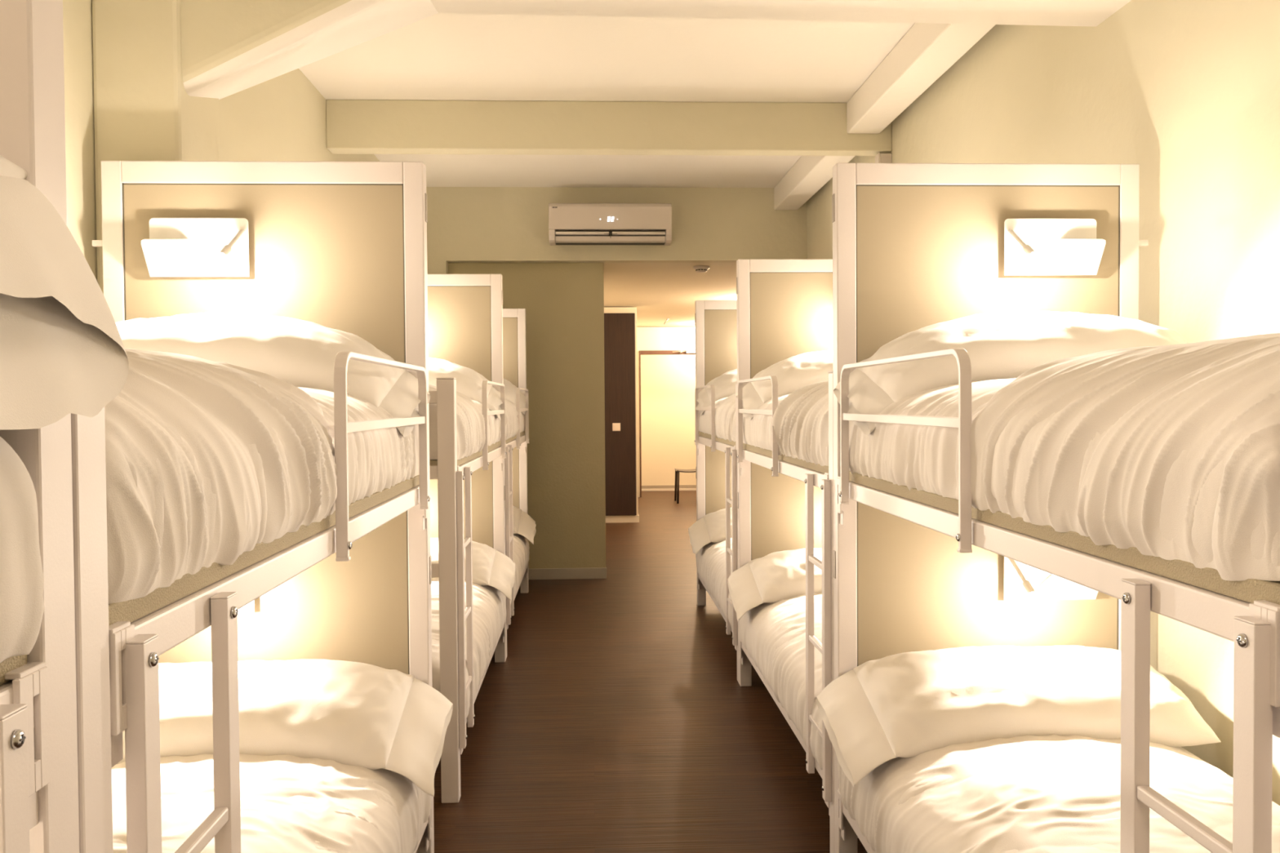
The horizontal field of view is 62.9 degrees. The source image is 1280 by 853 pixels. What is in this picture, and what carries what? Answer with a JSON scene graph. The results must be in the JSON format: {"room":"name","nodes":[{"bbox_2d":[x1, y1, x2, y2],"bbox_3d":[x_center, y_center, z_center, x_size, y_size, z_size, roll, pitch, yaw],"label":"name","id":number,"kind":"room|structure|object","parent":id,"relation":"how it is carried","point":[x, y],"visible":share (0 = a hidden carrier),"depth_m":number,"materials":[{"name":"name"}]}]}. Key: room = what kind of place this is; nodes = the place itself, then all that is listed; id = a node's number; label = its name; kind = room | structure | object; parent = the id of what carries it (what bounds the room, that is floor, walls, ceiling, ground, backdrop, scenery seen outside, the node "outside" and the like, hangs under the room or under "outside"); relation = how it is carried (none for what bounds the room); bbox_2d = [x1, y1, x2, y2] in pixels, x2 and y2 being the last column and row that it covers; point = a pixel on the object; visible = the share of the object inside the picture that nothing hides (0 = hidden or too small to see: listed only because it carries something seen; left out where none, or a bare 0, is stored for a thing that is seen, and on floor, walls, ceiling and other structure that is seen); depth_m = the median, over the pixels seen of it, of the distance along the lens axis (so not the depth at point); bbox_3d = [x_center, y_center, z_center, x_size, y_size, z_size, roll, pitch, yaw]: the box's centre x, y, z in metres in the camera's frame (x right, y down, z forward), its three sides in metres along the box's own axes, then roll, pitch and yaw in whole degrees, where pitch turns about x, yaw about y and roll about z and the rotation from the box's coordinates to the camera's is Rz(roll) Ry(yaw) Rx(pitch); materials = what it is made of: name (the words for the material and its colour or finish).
{"room":"dormitory","nodes":[
{"label":"dormitory","id":0,"kind":"room"},
{"bbox_2d":[62,0,379,280],"bbox_3d":[-1.622,-0.185,2.659,0.150,3.030,10.670,0,1,-3],"label":"wall","id":1,"kind":"structure","parent":0,"point":[282,117],"depth_m":4.14,"materials":[{"name":"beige paint"}]},
{"bbox_2d":[92,0,219,294],"bbox_3d":[-1.449,-0.199,3.187,0.245,3.030,0.340,0,1,-3],"label":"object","id":2,"kind":"structure","parent":1,"relation":"attached to","point":[144,110],"depth_m":3.00,"materials":[{"name":"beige paint"}]},
{"bbox_2d":[448,262,606,579],"bbox_3d":[-1.052,-0.045,8.535,1.532,2.470,0.792,0,1,-3],"label":"wall","id":3,"kind":"structure","parent":0,"point":[563,303],"depth_m":8.17,"materials":[{"name":"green paint"}]},
{"bbox_2d":[298,13,915,187],"bbox_3d":[-0.013,-1.775,2.758,3.400,0.120,10.790,0,1,-3],"label":"ceiling","id":4,"kind":"structure","parent":0,"point":[439,56],"depth_m":5.21,"materials":[{"name":"white paint"}]},
{"bbox_2d":[426,186,806,274],"bbox_3d":[-0.250,-0.321,8.122,3.100,3.030,0.120,0,1,-3],"label":"wall","id":5,"kind":"structure","parent":0,"point":[465,224],"depth_m":8.03,"materials":[{"name":"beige paint"}]},
{"bbox_2d":[548,203,671,245],"bbox_3d":[-0.226,-1.533,7.933,0.922,0.292,0.206,0,1,-3],"label":"air conditioner","id":6,"kind":"object","parent":5,"relation":"attached to","point":[569,224],"visible":1,"depth_m":7.85,"materials":[{"name":"beige plastic"}]},
{"bbox_2d":[555,231,665,244],"bbox_3d":[-0.227,-1.437,7.978,0.830,0.088,0.120,0,1,-3],"label":"outlet","id":7,"kind":"object","parent":6,"relation":"attached to","point":[610,232],"depth_m":7.93,"materials":[{"name":"grey plastic"}]},
{"bbox_2d":[773,22,995,209],"bbox_3d":[1.237,-1.707,5.772,0.185,0.173,4.650,0,1,-3],"label":"trim","id":8,"kind":"structure","parent":5,"relation":"attached to","point":[926,51],"depth_m":5.07,"materials":[{"name":"white paint"}]},
{"bbox_2d":[604,306,638,515],"bbox_3d":[-0.368,-0.166,13.592,0.530,2.470,3.190,0,1,-3],"label":"wall","id":9,"kind":"structure","parent":0,"point":[606,309],"depth_m":12.00,"materials":[{"name":"beige paint"}]},
{"bbox_2d":[604,313,636,515],"bbox_3d":[-0.251,-0.137,11.986,0.402,2.315,0.029,0,1,-3],"label":"wood panel","id":10,"kind":"object","parent":9,"relation":"attached to","point":[619,328],"visible":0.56,"depth_m":11.97,"materials":[{"name":"brown wood"}]},
{"bbox_2d":[612,422,620,431],"bbox_3d":[-0.270,0.006,11.972,0.090,0.090,0.013,0,1,-3],"label":"light switch","id":11,"kind":"object","parent":10,"relation":"attached to","point":[615,426],"visible":1,"depth_m":11.97,"materials":[{"name":"beige plastic"}]},
{"bbox_2d":[605,514,639,523],"bbox_3d":[-0.303,1.029,13.605,0.442,0.080,3.185,0,1,-3],"label":"baseboard","id":12,"kind":"structure","parent":9,"relation":"attached to","point":[635,518],"depth_m":12.02,"materials":[{"name":"beige wood"}]},
{"bbox_2d":[433,490,867,852],"bbox_3d":[0.174,1.272,7.247,5.400,0.120,19.600,0,1,-3],"label":"floor","id":13,"kind":"structure","parent":0,"point":[617,717],"depth_m":4.39,"materials":[{"name":"brown wood"}]},
{"bbox_2d":[0,0,79,852],"bbox_3d":[-0.910,0.356,-0.077,0.949,2.063,2.021,0,1,-3],"label":"bunk bed","id":14,"kind":"object","parent":13,"relation":"on","point":[39,778],"visible":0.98,"depth_m":0.89,"materials":[{"name":"white wood"}]},
{"bbox_2d":[0,436,44,662],"bbox_3d":[-0.892,0.082,-0.074,0.906,0.263,1.873,0,1,-3],"label":"duvet","id":15,"kind":"object","parent":14,"relation":"on","point":[22,607],"visible":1,"depth_m":0.83,"materials":[{"name":"white fabric"}]},
{"bbox_2d":[0,155,128,429],"bbox_3d":[-0.887,-0.134,0.672,0.898,0.282,0.470,0,1,-3],"label":"pillow","id":16,"kind":"object","parent":15,"relation":"on","point":[63,353],"visible":1,"depth_m":0.82,"materials":[{"name":"white fabric"}]},
{"bbox_2d":[71,160,434,852],"bbox_3d":[-1.004,0.309,1.975,0.952,2.063,2.079,0,1,-3],"label":"bunk bed","id":17,"kind":"object","parent":13,"relation":"on","point":[342,246],"visible":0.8,"depth_m":2.93,"materials":[{"name":"white metal"}]},
{"bbox_2d":[141,217,249,276],"bbox_3d":[-1.223,-0.497,2.880,0.273,0.162,0.136,0,1,15],"label":"reading lamp","id":18,"kind":"object","parent":17,"relation":"attached to","point":[175,246],"visible":1,"depth_m":2.90,"materials":[{"name":"white metal"}]},
{"bbox_2d":[141,239,244,276],"bbox_3d":[-1.229,-0.464,2.880,0.264,0.096,0.056,0,1,-3],"label":"lampshade","id":19,"kind":"object","parent":18,"relation":"attached to","point":[163,257],"depth_m":2.89,"materials":[{"name":"white metal"}]},
{"bbox_2d":[237,600,254,613],"bbox_3d":[-1.216,0.443,2.902,0.273,0.162,0.136,0,1,15],"label":"reading lamp","id":20,"kind":"object","parent":17,"relation":"attached to","point":[250,607],"visible":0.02,"depth_m":2.93,"materials":[{"name":"white metal"}]},
{"bbox_2d":[111,777,397,852],"bbox_3d":[-0.990,0.945,1.999,0.888,0.262,1.930,0,1,-3],"label":"mattress","id":21,"kind":"object","parent":17,"relation":"on","point":[206,800],"visible":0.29,"depth_m":2.30,"materials":[{"name":"white fabric"}]},
{"bbox_2d":[115,658,453,796],"bbox_3d":[-0.993,0.776,2.751,0.941,0.284,0.440,0,1,-3],"label":"pillow","id":22,"kind":"object","parent":21,"relation":"on","point":[368,716],"visible":0.56,"depth_m":2.64,"materials":[{"name":"white fabric"}]},
{"bbox_2d":[111,754,431,852],"bbox_3d":[-0.984,0.957,1.978,0.918,0.307,1.920,0,1,-3],"label":"duvet","id":23,"kind":"object","parent":17,"relation":"on","point":[271,823],"visible":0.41,"depth_m":2.34,"materials":[{"name":"white fabric"}]},
{"bbox_2d":[124,386,419,566],"bbox_3d":[-0.998,0.036,1.978,0.885,0.262,1.930,0,1,-3],"label":"mattress","id":24,"kind":"object","parent":17,"relation":"on","point":[379,460],"visible":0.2,"depth_m":2.16,"materials":[{"name":"white fabric"}]},
{"bbox_2d":[104,347,337,604],"bbox_3d":[-0.970,0.026,1.463,0.907,0.309,0.931,0,1,-3],"label":"duvet","id":25,"kind":"object","parent":24,"relation":"on","point":[220,409],"visible":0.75,"depth_m":1.31,"materials":[{"name":"white fabric"}]},
{"bbox_2d":[115,312,430,437],"bbox_3d":[-1.033,-0.137,2.736,0.904,0.327,0.418,-1,1,-4],"label":"pillow","id":26,"kind":"object","parent":24,"relation":"on","point":[295,352],"visible":0.48,"depth_m":2.59,"materials":[{"name":"white fabric"}]},
{"bbox_2d":[427,274,506,803],"bbox_3d":[-1.126,0.250,4.579,0.952,2.063,2.021,0,1,-3],"label":"bunk bed","id":27,"kind":"object","parent":13,"relation":"on","point":[465,311],"visible":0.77,"depth_m":4.47,"materials":[{"name":"white metal"}]},
{"bbox_2d":[431,581,498,650],"bbox_3d":[-1.111,0.886,4.602,0.888,0.262,1.872,0,1,-3],"label":"mattress","id":28,"kind":"object","parent":27,"relation":"on","point":[493,588],"visible":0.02,"depth_m":4.93,"materials":[{"name":"white fabric"}]},
{"bbox_2d":[430,537,438,563],"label":"pillow","id":29,"kind":"object","parent":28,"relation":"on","point":[433,541],"depth_m":5.23,"materials":[{"name":"white fabric"}]},
{"bbox_2d":[431,577,506,718],"bbox_3d":[-1.108,0.898,4.580,0.914,0.306,1.859,0,1,-3],"label":"duvet","id":30,"kind":"object","parent":28,"relation":"on","point":[489,615],"visible":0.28,"depth_m":4.49,"materials":[{"name":"white fabric"}]},
{"bbox_2d":[471,541,515,600],"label":"pillow","id":31,"kind":"object","parent":28,"relation":"on","point":[494,567],"depth_m":5.29,"materials":[{"name":"white fabric"}]},
{"bbox_2d":[471,399,501,446],"bbox_3d":[-1.119,-0.024,4.581,0.887,0.261,1.873,0,1,-3],"label":"mattress","id":32,"kind":"object","parent":27,"relation":"on","point":[494,424],"visible":0.11,"depth_m":5.02,"materials":[{"name":"white fabric"}]},
{"bbox_2d":[428,384,485,460],"bbox_3d":[-1.091,-0.035,4.067,0.907,0.308,0.874,0,1,-3],"label":"duvet","id":33,"kind":"object","parent":32,"relation":"on","point":[470,422],"visible":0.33,"depth_m":3.93,"materials":[{"name":"white fabric"}]},
{"bbox_2d":[428,357,502,419],"bbox_3d":[-1.153,-0.194,5.310,0.905,0.325,0.418,-1,1,-4],"label":"pillow","id":34,"kind":"object","parent":32,"relation":"on","point":[468,381],"visible":0.35,"depth_m":5.21,"materials":[{"name":"white fabric"}]},
{"bbox_2d":[502,308,529,657],"bbox_3d":[-1.221,0.204,6.606,0.952,2.063,2.021,0,1,-3],"label":"bunk bed","id":35,"kind":"object","parent":13,"relation":"on","point":[514,322],"visible":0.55,"depth_m":7.56,"materials":[{"name":"white"}]},
{"bbox_2d":[511,402,525,432],"bbox_3d":[-1.214,-0.070,6.609,0.886,0.262,1.872,0,1,-3],"label":"mattress","id":36,"kind":"object","parent":35,"relation":"on","point":[522,418],"visible":0.1,"depth_m":7.22,"materials":[{"name":"white fabric"}]},
{"bbox_2d":[505,399,518,439],"bbox_3d":[-1.186,-0.081,6.094,0.907,0.307,0.876,0,1,-3],"label":"duvet","id":37,"kind":"object","parent":36,"relation":"on","point":[511,419],"visible":0.19,"depth_m":6.09,"materials":[{"name":"white fabric"}]},
{"bbox_2d":[502,377,525,415],"bbox_3d":[-1.250,-0.240,7.337,0.900,0.325,0.417,-1,1,-4],"label":"pillow","id":38,"kind":"object","parent":36,"relation":"on","point":[510,388],"visible":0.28,"depth_m":7.29,"materials":[{"name":"white fabric"}]},
{"bbox_3d":[-1.208,0.840,6.630,0.885,0.262,1.872,0,1,-3],"label":"mattress","id":39,"kind":"object","parent":35,"relation":"on","visible":0},
{"bbox_2d":[510,533,529,605],"bbox_3d":[-1.204,0.852,6.615,0.915,0.307,1.875,0,1,-3],"label":"duvet","id":40,"kind":"object","parent":39,"relation":"on","point":[521,551],"visible":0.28,"depth_m":6.83,"materials":[{"name":"white fabric"}]},
{"bbox_2d":[512,506,536,544],"bbox_3d":[-1.207,0.670,7.354,0.940,0.289,0.441,0,1,-3],"label":"pillow","id":41,"kind":"object","parent":39,"relation":"on","point":[524,525],"visible":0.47,"depth_m":7.33,"materials":[{"name":"white fabric"}]},
{"bbox_2d":[674,468,695,503],"bbox_3d":[0.666,0.816,14.449,0.354,0.454,0.433,0,1,-3],"label":"stool","id":42,"kind":"object","parent":13,"relation":"on","point":[677,471],"visible":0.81,"depth_m":14.35,"materials":[{"name":"brown metal"}]},
{"bbox_2d":[694,300,738,682],"bbox_3d":[0.874,0.200,6.131,0.952,2.063,2.021,0,1,-3],"label":"bunk bed","id":43,"kind":"object","parent":13,"relation":"on","point":[715,321],"visible":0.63,"depth_m":7.05,"materials":[{"name":"white"}]},
{"bbox_2d":[707,546,722,564],"bbox_3d":[0.868,0.836,6.154,0.888,0.262,1.873,0,1,-3],"label":"mattress","id":44,"kind":"object","parent":43,"relation":"on","point":[715,551],"visible":0.05,"depth_m":6.45,"materials":[{"name":"white fabric"}]},
{"bbox_2d":[688,507,732,554],"bbox_3d":[0.800,0.666,6.875,0.936,0.285,0.441,0,1,-2],"label":"pillow","id":45,"kind":"object","parent":44,"relation":"on","point":[711,527],"visible":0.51,"depth_m":6.78,"materials":[{"name":"white fabric"}]},
{"bbox_2d":[695,537,732,627],"bbox_3d":[0.867,0.848,6.136,0.917,0.308,1.873,0,1,-3],"label":"duvet","id":46,"kind":"object","parent":44,"relation":"on","point":[713,575],"visible":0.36,"depth_m":6.18,"materials":[{"name":"white fabric"}]},
{"bbox_2d":[698,396,735,439],"bbox_3d":[0.861,-0.074,6.133,0.889,0.262,1.872,0,1,-3],"label":"mattress","id":47,"kind":"object","parent":43,"relation":"on","point":[704,420],"visible":0.16,"depth_m":6.47,"materials":[{"name":"white fabric"}]},
{"bbox_2d":[696,368,737,414],"bbox_3d":[0.826,-0.243,6.861,0.904,0.325,0.417,0,1,-1],"label":"pillow","id":48,"kind":"object","parent":47,"relation":"on","point":[725,384],"visible":0.3,"depth_m":6.74,"materials":[{"name":"white fabric"}]},
{"bbox_2d":[714,393,735,441],"bbox_3d":[0.886,-0.085,5.619,0.899,0.309,0.876,0,1,-3],"label":"duvet","id":49,"kind":"object","parent":47,"relation":"on","point":[723,428],"visible":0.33,"depth_m":5.59,"materials":[{"name":"white fabric"}]},
{"bbox_2d":[736,258,834,852],"bbox_3d":[0.968,0.246,4.114,0.952,2.063,2.021,0,1,-3],"label":"bunk bed","id":50,"kind":"object","parent":13,"relation":"on","point":[784,306],"visible":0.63,"depth_m":5.04,"materials":[{"name":"white"}]},
{"bbox_2d":[742,393,828,466],"bbox_3d":[0.954,-0.028,4.115,0.889,0.261,1.872,0,1,-3],"label":"mattress","id":51,"kind":"object","parent":50,"relation":"on","point":[757,432],"visible":0.13,"depth_m":4.38,"materials":[{"name":"white fabric"}]},
{"bbox_2d":[736,350,832,420],"bbox_3d":[0.920,-0.197,4.844,0.904,0.324,0.418,0,1,-1],"label":"pillow","id":52,"kind":"object","parent":51,"relation":"on","point":[793,373],"visible":0.42,"depth_m":4.70,"materials":[{"name":"white fabric"}]},
{"bbox_2d":[771,380,828,466],"bbox_3d":[0.974,-0.038,3.601,0.912,0.308,0.876,0,1,-3],"label":"duvet","id":53,"kind":"object","parent":51,"relation":"on","point":[807,406],"visible":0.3,"depth_m":3.57,"materials":[{"name":"white fabric"}]},
{"bbox_2d":[749,601,822,648],"bbox_3d":[0.962,0.882,4.136,0.887,0.263,1.872,0,1,-3],"label":"mattress","id":54,"kind":"object","parent":50,"relation":"on","point":[792,634],"visible":0.08,"depth_m":4.12,"materials":[{"name":"white fabric"}]},
{"bbox_2d":[727,547,822,621],"bbox_3d":[0.896,0.716,4.857,0.934,0.291,0.440,0,1,-2],"label":"pillow","id":55,"kind":"object","parent":54,"relation":"on","point":[774,577],"visible":0.49,"depth_m":4.74,"materials":[{"name":"white fabric"}]},
{"bbox_2d":[738,592,822,769],"bbox_3d":[0.958,0.894,4.115,0.919,0.306,1.864,0,1,-3],"label":"duvet","id":56,"kind":"object","parent":54,"relation":"on","point":[783,668],"visible":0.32,"depth_m":4.02,"materials":[{"name":"white fabric"}]},
{"bbox_2d":[831,162,1279,852],"bbox_3d":[1.063,0.292,2.075,0.952,2.063,2.063,0,1,-3],"label":"bunk bed","id":57,"kind":"object","parent":13,"relation":"on","point":[916,246],"visible":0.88,"depth_m":3.02,"materials":[{"name":"white metal"}]},
{"bbox_2d":[1004,556,1097,600],"bbox_3d":[1.191,0.423,3.010,0.273,0.162,0.136,-1,1,-20],"label":"reading lamp","id":58,"kind":"object","parent":57,"relation":"attached to","point":[1022,582],"visible":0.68,"depth_m":3.03,"materials":[{"name":"white metal"}]},
{"bbox_2d":[1008,574,1097,600],"bbox_3d":[1.197,0.456,3.010,0.264,0.096,0.056,0,1,-3],"label":"lampshade","id":59,"kind":"object","parent":58,"relation":"attached to","point":[1046,587],"depth_m":3.03,"materials":[{"name":"white metal"}]},
{"bbox_2d":[1004,218,1105,275],"bbox_3d":[1.184,-0.516,2.988,0.273,0.162,0.136,-1,1,-20],"label":"reading lamp","id":60,"kind":"object","parent":57,"relation":"attached to","point":[1032,246],"visible":1,"depth_m":3.01,"materials":[{"name":"white metal"}]},
{"bbox_2d":[1008,239,1105,275],"bbox_3d":[1.190,-0.484,2.989,0.264,0.096,0.056,0,1,-3],"label":"lampshade","id":61,"kind":"object","parent":60,"relation":"attached to","point":[1054,256],"depth_m":3.00,"materials":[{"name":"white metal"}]},
{"bbox_2d":[837,733,1279,852],"bbox_3d":[1.055,0.940,2.083,0.913,0.308,1.917,0,1,-3],"label":"duvet","id":62,"kind":"object","parent":57,"relation":"on","point":[996,798],"visible":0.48,"depth_m":2.33,"materials":[{"name":"white fabric"}]},
{"bbox_2d":[848,377,1279,566],"bbox_3d":[1.051,0.019,2.077,0.888,0.263,1.915,0,1,-3],"label":"mattress","id":63,"kind":"object","parent":57,"relation":"on","point":[922,458],"visible":0.38,"depth_m":2.10,"materials":[{"name":"white fabric"}]},
{"bbox_2d":[833,310,1187,435],"bbox_3d":[1.015,-0.151,2.827,0.903,0.331,0.417,0,1,-1],"label":"pillow","id":64,"kind":"object","parent":63,"relation":"on","point":[998,345],"visible":0.55,"depth_m":2.68,"materials":[{"name":"white fabric"}]},
{"bbox_2d":[969,333,1279,581],"bbox_3d":[1.072,0.008,1.565,0.904,0.309,0.922,0,1,-3],"label":"duvet","id":65,"kind":"object","parent":63,"relation":"on","point":[1220,397],"visible":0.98,"depth_m":1.39,"materials":[{"name":"white fabric"}]},
{"bbox_2d":[889,746,1279,852],"bbox_3d":[1.058,0.928,2.098,0.886,0.263,1.914,0,1,-3],"label":"mattress","id":66,"kind":"object","parent":57,"relation":"on","point":[913,791],"visible":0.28,"depth_m":2.41,"materials":[{"name":"white fabric"}]},
{"bbox_2d":[816,645,1220,786],"bbox_3d":[0.988,0.758,2.841,0.937,0.286,0.441,0,1,-2],"label":"pillow","id":67,"kind":"object","parent":66,"relation":"on","point":[912,704],"visible":0.82,"depth_m":2.71,"materials":[{"name":"white fabric"}]},
{"bbox_2d":[636,327,695,497],"bbox_3d":[0.653,-0.212,15.296,1.670,2.470,0.120,0,1,-3],"label":"wall","id":68,"kind":"structure","parent":0,"point":[647,338],"depth_m":15.20,"materials":[{"name":"beige paint"}]},
{"bbox_2d":[639,350,695,497],"bbox_3d":[0.500,-0.041,15.288,1.020,2.130,0.150,0,1,-3],"label":"door frame","id":69,"kind":"structure","parent":68,"relation":"in","point":[641,352],"depth_m":15.19,"materials":[{"name":"wood"}]},
{"bbox_2d":[672,350,695,353],"bbox_3d":[0.702,-1.085,15.169,0.470,0.050,0.060,0,1,-3],"label":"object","id":70,"kind":"structure","parent":69,"relation":"attached to","point":[680,351],"depth_m":15.15,"materials":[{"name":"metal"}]},
{"bbox_2d":[640,354,696,488],"bbox_3d":[0.510,-0.225,15.895,1.900,2.470,1.090,0,1,-3],"label":"wall","id":71,"kind":"structure","parent":0,"point":[668,382],"depth_m":16.28,"materials":[{"name":"beige paint"}]},
{"bbox_2d":[641,488,696,491],"bbox_3d":[0.576,0.983,16.304,1.750,0.035,0.015,0,1,-3],"label":"baseboard","id":72,"kind":"structure","parent":71,"relation":"attached to","point":[668,489],"depth_m":16.29,"materials":[{"name":"beige wood"}]},
{"bbox_2d":[641,484,696,488],"bbox_3d":[0.576,0.938,16.305,1.750,0.052,0.010,0,1,-3],"label":"trim","id":73,"kind":"structure","parent":71,"relation":"attached to","point":[656,486],"depth_m":16.29,"materials":[{"name":"beige wood"}]},
{"bbox_2d":[603,262,736,327],"bbox_3d":[-0.117,-1.443,12.273,3.770,0.120,8.210,0,1,-3],"label":"ceiling","id":74,"kind":"structure","parent":0,"point":[659,291],"depth_m":10.10,"materials":[{"name":"beige paint"}]},
{"bbox_2d":[693,265,709,272],"bbox_3d":[0.500,-1.277,8.506,0.132,0.048,0.132,0,1,-3],"label":"smoke detector","id":75,"kind":"object","parent":74,"relation":"attached to","point":[699,268],"visible":1,"depth_m":8.46,"materials":[{"name":"beige plastic"}]},
{"bbox_2d":[806,0,1279,805],"bbox_3d":[1.625,-0.212,2.810,0.150,3.030,10.670,0,1,-3],"label":"wall","id":76,"kind":"structure","parent":0,"point":[1187,92],"depth_m":3.03,"materials":[{"name":"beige paint"}]},
{"bbox_2d":[325,99,891,155],"bbox_3d":[-0.153,-1.651,5.798,3.100,0.265,0.130,0,1,-3],"label":"beam","id":77,"kind":"structure","parent":76,"relation":"attached to","point":[353,126],"depth_m":5.74,"materials":[{"name":"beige paint"}]},
{"bbox_2d":[180,0,1131,99],"bbox_3d":[-0.031,-1.298,3.239,3.100,0.855,0.310,0,1,-3],"label":"ceiling","id":78,"kind":"structure","parent":76,"relation":"attached to","point":[228,47],"depth_m":3.25,"materials":[{"name":"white paint"}]},
{"bbox_2d":[875,152,891,163],"bbox_3d":[1.360,-1.468,5.848,0.075,0.105,0.080,0,1,-3],"label":"junction box","id":79,"kind":"object","parent":76,"relation":"attached to","point":[879,157],"visible":0.48,"depth_m":5.81,"materials":[{"name":"beige plastic"}]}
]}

